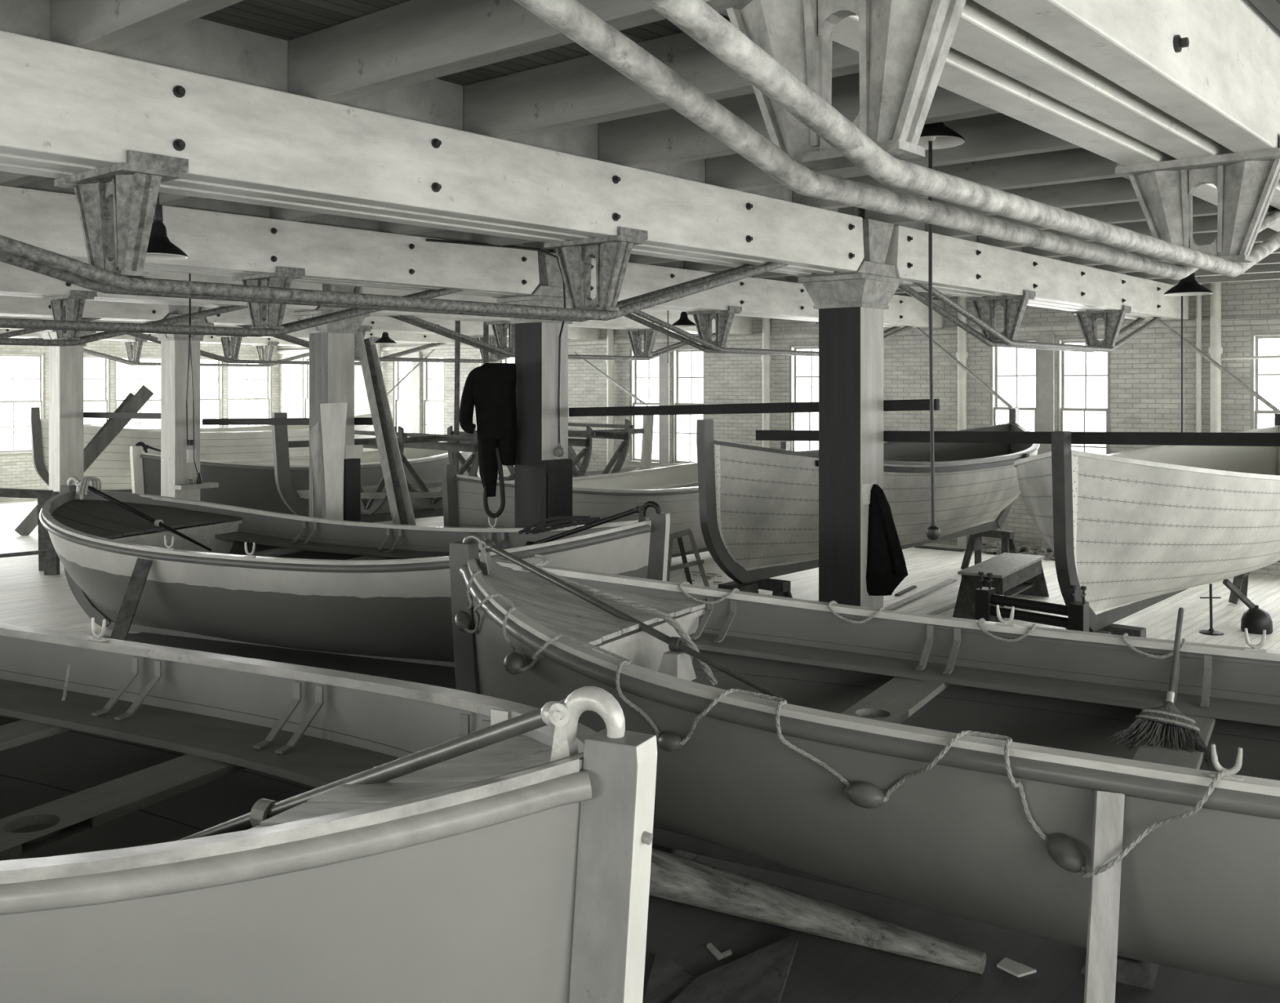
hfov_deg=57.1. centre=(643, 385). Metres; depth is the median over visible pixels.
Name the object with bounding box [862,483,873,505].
paper notice
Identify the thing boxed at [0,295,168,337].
beam
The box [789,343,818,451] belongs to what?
window
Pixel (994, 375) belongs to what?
window
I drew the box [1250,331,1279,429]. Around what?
window
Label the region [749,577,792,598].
sawhorse
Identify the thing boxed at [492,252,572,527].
column
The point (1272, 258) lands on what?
joist
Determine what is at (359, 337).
batten
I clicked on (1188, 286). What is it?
hanging lamp
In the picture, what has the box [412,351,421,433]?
trim
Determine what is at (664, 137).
joist
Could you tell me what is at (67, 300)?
beam
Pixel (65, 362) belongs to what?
column
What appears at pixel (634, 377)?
window
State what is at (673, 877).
weathered spar
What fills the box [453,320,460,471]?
batten
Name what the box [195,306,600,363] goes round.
beam
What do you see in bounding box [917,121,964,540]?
hanging lamp
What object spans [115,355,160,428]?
window
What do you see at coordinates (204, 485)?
shelf
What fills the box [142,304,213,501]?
column
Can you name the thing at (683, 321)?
lamp
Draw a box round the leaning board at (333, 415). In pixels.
[320,402,346,519]
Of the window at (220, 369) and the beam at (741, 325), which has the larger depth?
the window at (220, 369)
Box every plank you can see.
[14,385,154,535]
[83,392,133,452]
[110,558,152,640]
[1084,790,1124,1002]
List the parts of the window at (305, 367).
sash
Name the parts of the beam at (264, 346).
strut seat, truss rod, truss rod, strut seat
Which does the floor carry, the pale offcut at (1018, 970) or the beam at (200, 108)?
the pale offcut at (1018, 970)
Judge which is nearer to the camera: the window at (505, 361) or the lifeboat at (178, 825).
the lifeboat at (178, 825)
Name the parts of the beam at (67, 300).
strut seat, truss rod, truss rod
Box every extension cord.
[186,273,191,439]
[190,342,200,483]
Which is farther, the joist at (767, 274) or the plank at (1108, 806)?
the joist at (767, 274)
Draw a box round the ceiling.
[199,0,1279,85]
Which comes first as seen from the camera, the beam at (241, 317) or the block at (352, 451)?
the block at (352, 451)
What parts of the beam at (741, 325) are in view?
strut seat, truss rod, truss rod, strut seat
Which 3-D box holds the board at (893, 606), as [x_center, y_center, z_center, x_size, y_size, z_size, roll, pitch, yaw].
[3.419,2.558,14.421,0.100,0.022,2.438,0,0,32]
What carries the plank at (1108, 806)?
on the floor
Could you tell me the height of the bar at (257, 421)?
0.184 m
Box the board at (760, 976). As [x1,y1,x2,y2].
[671,934,798,1002]
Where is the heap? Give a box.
[981,541,1054,560]
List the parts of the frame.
stem post, mould, mould, mould, mould, mould, stern post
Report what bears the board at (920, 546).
on the floor
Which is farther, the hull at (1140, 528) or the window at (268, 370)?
the window at (268, 370)
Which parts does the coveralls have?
trouser leg, trouser leg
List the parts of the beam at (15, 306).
truss rod, truss rod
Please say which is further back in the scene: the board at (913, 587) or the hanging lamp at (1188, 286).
the board at (913, 587)
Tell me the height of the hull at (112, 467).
1.662 m
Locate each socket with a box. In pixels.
[186,440,193,445]
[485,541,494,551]
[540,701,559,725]
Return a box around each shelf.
[173,482,218,489]
[1004,582,1034,596]
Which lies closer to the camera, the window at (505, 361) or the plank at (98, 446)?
the plank at (98, 446)
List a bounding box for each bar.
[83,412,160,419]
[202,417,373,425]
[568,399,939,417]
[755,430,1279,446]
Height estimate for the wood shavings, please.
0.021 m
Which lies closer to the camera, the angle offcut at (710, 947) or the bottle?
the angle offcut at (710, 947)
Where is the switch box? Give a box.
[186,448,195,462]
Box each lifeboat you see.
[0,617,657,1002]
[39,476,670,667]
[129,441,478,515]
[448,532,1279,989]
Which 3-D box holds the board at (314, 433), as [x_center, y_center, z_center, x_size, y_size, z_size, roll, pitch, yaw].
[-3.967,1.509,14.317,0.145,2.123,0.604,0,0,-22]
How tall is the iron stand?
0.511 m
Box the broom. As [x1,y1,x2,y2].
[1106,607,1226,771]
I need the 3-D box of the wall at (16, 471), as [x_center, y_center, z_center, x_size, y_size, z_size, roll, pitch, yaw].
[-18.395,0.440,21.122,0.350,4.260,27.420,0,0,40]
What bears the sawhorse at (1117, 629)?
on the floor
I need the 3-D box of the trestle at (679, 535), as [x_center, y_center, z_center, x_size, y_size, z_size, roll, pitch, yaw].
[0.554,2.193,14.915,0.577,0.773,0.240,0,0,0]
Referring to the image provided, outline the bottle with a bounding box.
[196,472,202,484]
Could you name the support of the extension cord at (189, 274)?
hanging from the ceiling
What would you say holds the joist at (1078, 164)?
attached to the ceiling
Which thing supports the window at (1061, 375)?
in the wall at (1145, 370)
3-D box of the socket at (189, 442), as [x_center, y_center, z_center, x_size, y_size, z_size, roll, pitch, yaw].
[-6.597,0.839,17.155,0.100,0.078,0.100,0,0,40]
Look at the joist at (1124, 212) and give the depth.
9.87 m
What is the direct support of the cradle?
on the floor
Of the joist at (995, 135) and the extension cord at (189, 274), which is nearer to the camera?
the joist at (995, 135)
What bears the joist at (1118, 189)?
attached to the ceiling
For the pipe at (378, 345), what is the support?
attached to the wall at (1145, 370)
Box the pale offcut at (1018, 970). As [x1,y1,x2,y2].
[996,957,1036,977]
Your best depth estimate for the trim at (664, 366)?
22.68 m
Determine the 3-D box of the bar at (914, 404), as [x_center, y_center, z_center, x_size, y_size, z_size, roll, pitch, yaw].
[0.840,0.226,11.157,4.219,0.220,0.060,0,0,40]
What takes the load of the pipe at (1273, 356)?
attached to the pipe at (1215, 350)
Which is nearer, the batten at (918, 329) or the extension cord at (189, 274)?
the extension cord at (189, 274)
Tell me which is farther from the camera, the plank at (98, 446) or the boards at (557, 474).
the plank at (98, 446)
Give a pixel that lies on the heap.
(1021, 548)
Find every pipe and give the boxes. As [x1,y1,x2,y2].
[376,343,382,367]
[605,328,614,469]
[760,317,771,448]
[955,296,968,547]
[1196,284,1201,432]
[1208,282,1222,432]
[1220,355,1279,359]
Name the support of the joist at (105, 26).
attached to the ceiling
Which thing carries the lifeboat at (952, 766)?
on the block at (1133, 972)
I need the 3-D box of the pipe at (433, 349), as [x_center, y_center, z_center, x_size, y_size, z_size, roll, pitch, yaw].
[-5.282,-0.213,26.288,1.292,1.210,0.044,0,0,-29]
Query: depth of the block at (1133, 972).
5.06 m
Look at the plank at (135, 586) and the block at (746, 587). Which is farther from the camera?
the block at (746, 587)
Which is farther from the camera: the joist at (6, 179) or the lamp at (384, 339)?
the lamp at (384, 339)
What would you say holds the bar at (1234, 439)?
attached to the column at (851, 305)
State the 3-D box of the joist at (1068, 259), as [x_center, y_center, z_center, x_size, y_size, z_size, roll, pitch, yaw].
[6.245,-1.528,12.420,3.646,0.323,0.130,0,0,40]
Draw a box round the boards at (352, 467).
[343,458,360,521]
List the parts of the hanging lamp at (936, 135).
pull cord, bulb, lamp shade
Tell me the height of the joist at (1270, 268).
0.323 m
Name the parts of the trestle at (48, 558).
rail, rail, leg, leg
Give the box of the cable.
[426,238,566,457]
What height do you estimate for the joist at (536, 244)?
0.323 m
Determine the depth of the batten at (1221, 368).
15.21 m
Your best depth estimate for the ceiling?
5.47 m
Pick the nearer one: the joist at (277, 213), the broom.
the broom
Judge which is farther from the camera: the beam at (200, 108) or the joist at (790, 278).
the joist at (790, 278)
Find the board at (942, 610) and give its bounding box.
[925,602,955,615]
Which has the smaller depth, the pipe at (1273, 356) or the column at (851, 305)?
the column at (851, 305)
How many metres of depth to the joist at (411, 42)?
5.13 m
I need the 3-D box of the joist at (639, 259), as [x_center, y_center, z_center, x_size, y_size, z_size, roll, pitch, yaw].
[1.204,-1.528,12.233,3.646,0.323,0.130,0,0,40]
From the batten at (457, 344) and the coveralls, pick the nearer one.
the coveralls
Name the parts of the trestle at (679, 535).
leg, rail, leg, foot rail, leg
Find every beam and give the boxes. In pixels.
[0,0,863,321]
[0,177,539,337]
[0,261,322,346]
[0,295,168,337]
[0,315,53,328]
[0,328,309,367]
[89,320,475,365]
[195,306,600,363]
[353,286,752,360]
[514,0,1279,280]
[590,255,943,356]
[862,208,1189,352]
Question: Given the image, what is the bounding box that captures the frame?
[271,412,653,522]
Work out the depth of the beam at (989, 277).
12.29 m
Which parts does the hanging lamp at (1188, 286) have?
pull cord, lamp shade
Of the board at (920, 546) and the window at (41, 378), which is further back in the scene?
the window at (41, 378)
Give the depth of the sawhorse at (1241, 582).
13.82 m
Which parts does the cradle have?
frame, frame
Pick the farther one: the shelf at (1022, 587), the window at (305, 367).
the window at (305, 367)
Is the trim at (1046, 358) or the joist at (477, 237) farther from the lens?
the trim at (1046, 358)
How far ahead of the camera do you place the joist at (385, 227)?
10.57 m
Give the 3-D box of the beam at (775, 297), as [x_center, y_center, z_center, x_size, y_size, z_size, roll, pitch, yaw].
[1.859,-1.048,15.905,0.643,1.281,8.608,0,0,40]
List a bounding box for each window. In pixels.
[0,352,44,455]
[83,354,110,425]
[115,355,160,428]
[200,356,222,427]
[226,357,271,427]
[302,357,309,417]
[393,354,412,437]
[422,353,444,434]
[501,358,508,363]
[626,347,661,464]
[668,346,704,465]
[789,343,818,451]
[990,337,1037,454]
[1057,336,1110,454]
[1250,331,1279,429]
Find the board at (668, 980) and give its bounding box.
[643,950,696,1002]
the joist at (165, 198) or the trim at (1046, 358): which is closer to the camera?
the joist at (165, 198)
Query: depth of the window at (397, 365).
28.14 m
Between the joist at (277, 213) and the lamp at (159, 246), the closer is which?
the lamp at (159, 246)
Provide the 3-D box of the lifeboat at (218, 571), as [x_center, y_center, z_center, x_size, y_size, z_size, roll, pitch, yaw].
[-3.029,1.771,11.308,7.064,1.589,2.549,0,0,24]
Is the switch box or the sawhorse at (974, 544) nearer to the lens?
the sawhorse at (974, 544)
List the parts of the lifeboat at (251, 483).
stem post, releasing rod, rub rail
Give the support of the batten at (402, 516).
on the floor
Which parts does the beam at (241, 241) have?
truss rod, truss rod, strut seat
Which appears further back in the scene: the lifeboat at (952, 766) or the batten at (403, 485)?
the batten at (403, 485)
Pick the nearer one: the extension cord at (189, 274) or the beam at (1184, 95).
the beam at (1184, 95)
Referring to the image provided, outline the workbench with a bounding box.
[952,552,1048,622]
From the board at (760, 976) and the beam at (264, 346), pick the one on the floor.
the board at (760, 976)
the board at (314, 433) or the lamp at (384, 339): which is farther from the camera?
the lamp at (384, 339)
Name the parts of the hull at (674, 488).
stem post, rub rail, stern post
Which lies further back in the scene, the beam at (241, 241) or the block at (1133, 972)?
the beam at (241, 241)
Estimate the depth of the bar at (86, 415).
18.86 m
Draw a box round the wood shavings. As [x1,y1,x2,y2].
[684,571,722,582]
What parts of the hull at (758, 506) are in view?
stem post, stern post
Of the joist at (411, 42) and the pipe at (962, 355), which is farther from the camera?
the pipe at (962, 355)
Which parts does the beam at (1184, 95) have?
strut seat, strut seat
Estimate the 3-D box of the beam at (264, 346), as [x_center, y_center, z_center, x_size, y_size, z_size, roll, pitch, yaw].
[-9.572,-1.048,25.529,0.643,1.281,8.608,0,0,40]
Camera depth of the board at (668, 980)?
5.03 m
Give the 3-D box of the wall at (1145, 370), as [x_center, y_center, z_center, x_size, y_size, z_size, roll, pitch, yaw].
[2.084,0.440,21.573,30.400,4.260,0.350,0,0,40]
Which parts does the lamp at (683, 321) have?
pull cord, lamp shade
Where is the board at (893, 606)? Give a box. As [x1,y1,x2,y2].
[884,578,956,610]
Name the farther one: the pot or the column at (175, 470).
the column at (175, 470)
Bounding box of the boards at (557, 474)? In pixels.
[542,458,572,526]
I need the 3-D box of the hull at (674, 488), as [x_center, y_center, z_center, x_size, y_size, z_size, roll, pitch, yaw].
[0.026,1.709,16.567,2.462,1.562,7.324,0,0,40]
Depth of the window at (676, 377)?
22.64 m
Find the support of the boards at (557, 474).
attached to the column at (536, 340)
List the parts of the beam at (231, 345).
strut seat, truss rod, truss rod, strut seat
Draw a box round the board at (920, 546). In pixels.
[914,545,964,551]
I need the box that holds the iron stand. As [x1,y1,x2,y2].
[1198,583,1223,635]
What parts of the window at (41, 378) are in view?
sill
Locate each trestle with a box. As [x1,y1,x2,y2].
[0,488,59,575]
[666,528,709,586]
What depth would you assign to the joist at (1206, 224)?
10.81 m
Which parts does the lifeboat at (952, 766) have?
stem post, releasing rod, rub rail, rub rail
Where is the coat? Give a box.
[866,484,908,595]
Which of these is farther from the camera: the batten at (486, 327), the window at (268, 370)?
the window at (268, 370)
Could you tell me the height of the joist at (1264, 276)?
0.323 m
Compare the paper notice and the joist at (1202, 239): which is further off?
the joist at (1202, 239)
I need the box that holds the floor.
[0,499,1279,1002]
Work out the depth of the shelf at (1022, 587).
13.89 m
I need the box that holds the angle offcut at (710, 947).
[706,942,732,960]
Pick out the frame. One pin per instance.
(468, 442)
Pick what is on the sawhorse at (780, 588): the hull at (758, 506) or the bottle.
the hull at (758, 506)
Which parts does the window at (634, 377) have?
sill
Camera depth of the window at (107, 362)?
27.76 m
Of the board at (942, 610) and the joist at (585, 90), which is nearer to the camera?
the joist at (585, 90)
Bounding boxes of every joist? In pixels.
[0,171,48,186]
[50,0,243,53]
[159,191,207,205]
[270,206,336,222]
[288,0,666,103]
[379,221,445,235]
[463,20,859,140]
[472,233,535,245]
[522,241,553,253]
[553,206,862,253]
[599,72,999,168]
[628,253,684,264]
[684,261,734,271]
[706,112,1080,191]
[751,271,794,278]
[787,275,800,283]
[792,147,1121,209]
[865,177,1193,225]
[894,288,921,293]
[906,292,953,297]
[925,195,1217,237]
[977,214,1217,248]
[1022,227,1278,257]
[1061,242,1279,266]
[1095,253,1279,272]
[1126,263,1279,279]
[1153,271,1279,284]
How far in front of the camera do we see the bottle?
17.16 m
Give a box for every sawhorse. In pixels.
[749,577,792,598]
[960,529,1017,569]
[1066,623,1146,637]
[1228,560,1279,604]
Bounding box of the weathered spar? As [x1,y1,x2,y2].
[648,848,986,974]
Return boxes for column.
[36,319,96,491]
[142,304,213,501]
[288,284,369,520]
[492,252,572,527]
[794,218,903,608]
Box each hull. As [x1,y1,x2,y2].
[29,407,377,493]
[441,441,790,557]
[696,408,1039,583]
[1013,413,1279,632]
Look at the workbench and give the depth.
13.34 m
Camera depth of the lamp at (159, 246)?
6.91 m
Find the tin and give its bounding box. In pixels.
[186,479,192,484]
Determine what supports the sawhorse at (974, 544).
on the floor
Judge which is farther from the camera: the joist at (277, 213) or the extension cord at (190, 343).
the extension cord at (190, 343)
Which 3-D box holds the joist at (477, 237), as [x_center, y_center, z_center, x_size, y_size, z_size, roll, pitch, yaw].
[-0.252,-1.528,10.504,3.646,0.323,0.130,0,0,40]
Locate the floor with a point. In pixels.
(823, 970)
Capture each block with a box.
[343,444,363,458]
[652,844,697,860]
[717,581,758,593]
[1079,955,1159,990]
[1090,630,1111,634]
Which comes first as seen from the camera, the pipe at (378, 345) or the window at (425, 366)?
the window at (425, 366)
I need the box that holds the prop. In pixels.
[1222,579,1254,608]
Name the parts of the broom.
handle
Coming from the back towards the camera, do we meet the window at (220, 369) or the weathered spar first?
the window at (220, 369)
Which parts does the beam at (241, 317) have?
strut seat, truss rod, truss rod, strut seat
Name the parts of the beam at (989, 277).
strut seat, truss rod, truss rod, strut seat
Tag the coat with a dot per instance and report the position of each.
(886, 569)
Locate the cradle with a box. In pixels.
[974,571,1088,631]
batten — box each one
[355,332,400,524]
[364,337,408,524]
[370,344,416,525]
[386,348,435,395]
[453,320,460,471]
[483,322,488,364]
[572,351,644,404]
[915,327,1012,408]
[1157,320,1279,412]
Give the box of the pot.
[1240,604,1272,635]
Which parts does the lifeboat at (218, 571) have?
stern post, releasing rod, rub rail, releasing rod, stem post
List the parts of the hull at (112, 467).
stem post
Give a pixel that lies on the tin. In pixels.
(188, 481)
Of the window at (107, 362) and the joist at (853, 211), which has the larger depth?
the window at (107, 362)
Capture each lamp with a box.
[145,191,187,259]
[373,332,396,343]
[667,310,696,363]
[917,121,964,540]
[1164,272,1212,432]
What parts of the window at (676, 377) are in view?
sill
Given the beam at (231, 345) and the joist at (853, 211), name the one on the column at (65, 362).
the beam at (231, 345)
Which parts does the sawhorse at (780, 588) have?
rail, leg, leg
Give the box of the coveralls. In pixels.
[458,363,516,518]
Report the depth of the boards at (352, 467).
14.80 m
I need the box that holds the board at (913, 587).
[894,585,916,596]
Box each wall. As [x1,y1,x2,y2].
[0,337,279,502]
[279,280,1279,575]
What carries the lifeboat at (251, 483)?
on the block
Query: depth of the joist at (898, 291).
17.38 m
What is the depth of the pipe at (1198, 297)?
16.41 m
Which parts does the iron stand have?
post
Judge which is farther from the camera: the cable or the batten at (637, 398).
the batten at (637, 398)
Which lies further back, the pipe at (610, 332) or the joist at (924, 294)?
the pipe at (610, 332)
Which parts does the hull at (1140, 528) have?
stem post, stern post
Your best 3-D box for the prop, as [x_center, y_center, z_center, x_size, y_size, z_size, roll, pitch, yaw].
[6.397,2.300,12.469,0.745,0.541,0.050,0,0,-28]
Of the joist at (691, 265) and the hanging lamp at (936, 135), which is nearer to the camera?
the hanging lamp at (936, 135)
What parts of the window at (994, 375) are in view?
sash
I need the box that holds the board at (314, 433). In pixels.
[308,421,322,518]
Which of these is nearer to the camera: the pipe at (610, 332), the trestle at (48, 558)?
the trestle at (48, 558)
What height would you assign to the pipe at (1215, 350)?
4.135 m
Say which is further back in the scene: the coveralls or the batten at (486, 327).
the batten at (486, 327)
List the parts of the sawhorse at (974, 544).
leg, leg, rail, leg, leg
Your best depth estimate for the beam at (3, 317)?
18.92 m
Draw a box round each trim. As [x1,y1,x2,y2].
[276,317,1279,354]
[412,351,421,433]
[658,345,670,462]
[1037,333,1054,454]
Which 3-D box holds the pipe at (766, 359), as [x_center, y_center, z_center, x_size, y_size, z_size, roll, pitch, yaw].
[2.199,0.502,21.090,0.180,4.135,0.176,0,0,40]
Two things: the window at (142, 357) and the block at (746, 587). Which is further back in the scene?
the window at (142, 357)
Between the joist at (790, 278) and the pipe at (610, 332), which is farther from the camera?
the pipe at (610, 332)
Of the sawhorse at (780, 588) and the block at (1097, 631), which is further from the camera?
the sawhorse at (780, 588)
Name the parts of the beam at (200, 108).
strut seat, truss rod, truss rod, strut seat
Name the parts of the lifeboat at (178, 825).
rub rail, releasing rod, cleat plate, stem post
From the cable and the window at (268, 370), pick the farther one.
the window at (268, 370)
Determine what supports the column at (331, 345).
on the floor
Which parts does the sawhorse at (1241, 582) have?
leg, leg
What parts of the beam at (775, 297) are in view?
strut seat, truss rod, truss rod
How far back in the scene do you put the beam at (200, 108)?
5.75 m
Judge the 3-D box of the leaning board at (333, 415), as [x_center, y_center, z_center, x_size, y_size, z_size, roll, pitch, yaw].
[-3.768,1.379,14.160,0.328,2.327,0.674,0,0,-7]
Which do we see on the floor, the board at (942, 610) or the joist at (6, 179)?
the board at (942, 610)
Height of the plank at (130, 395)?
1.185 m

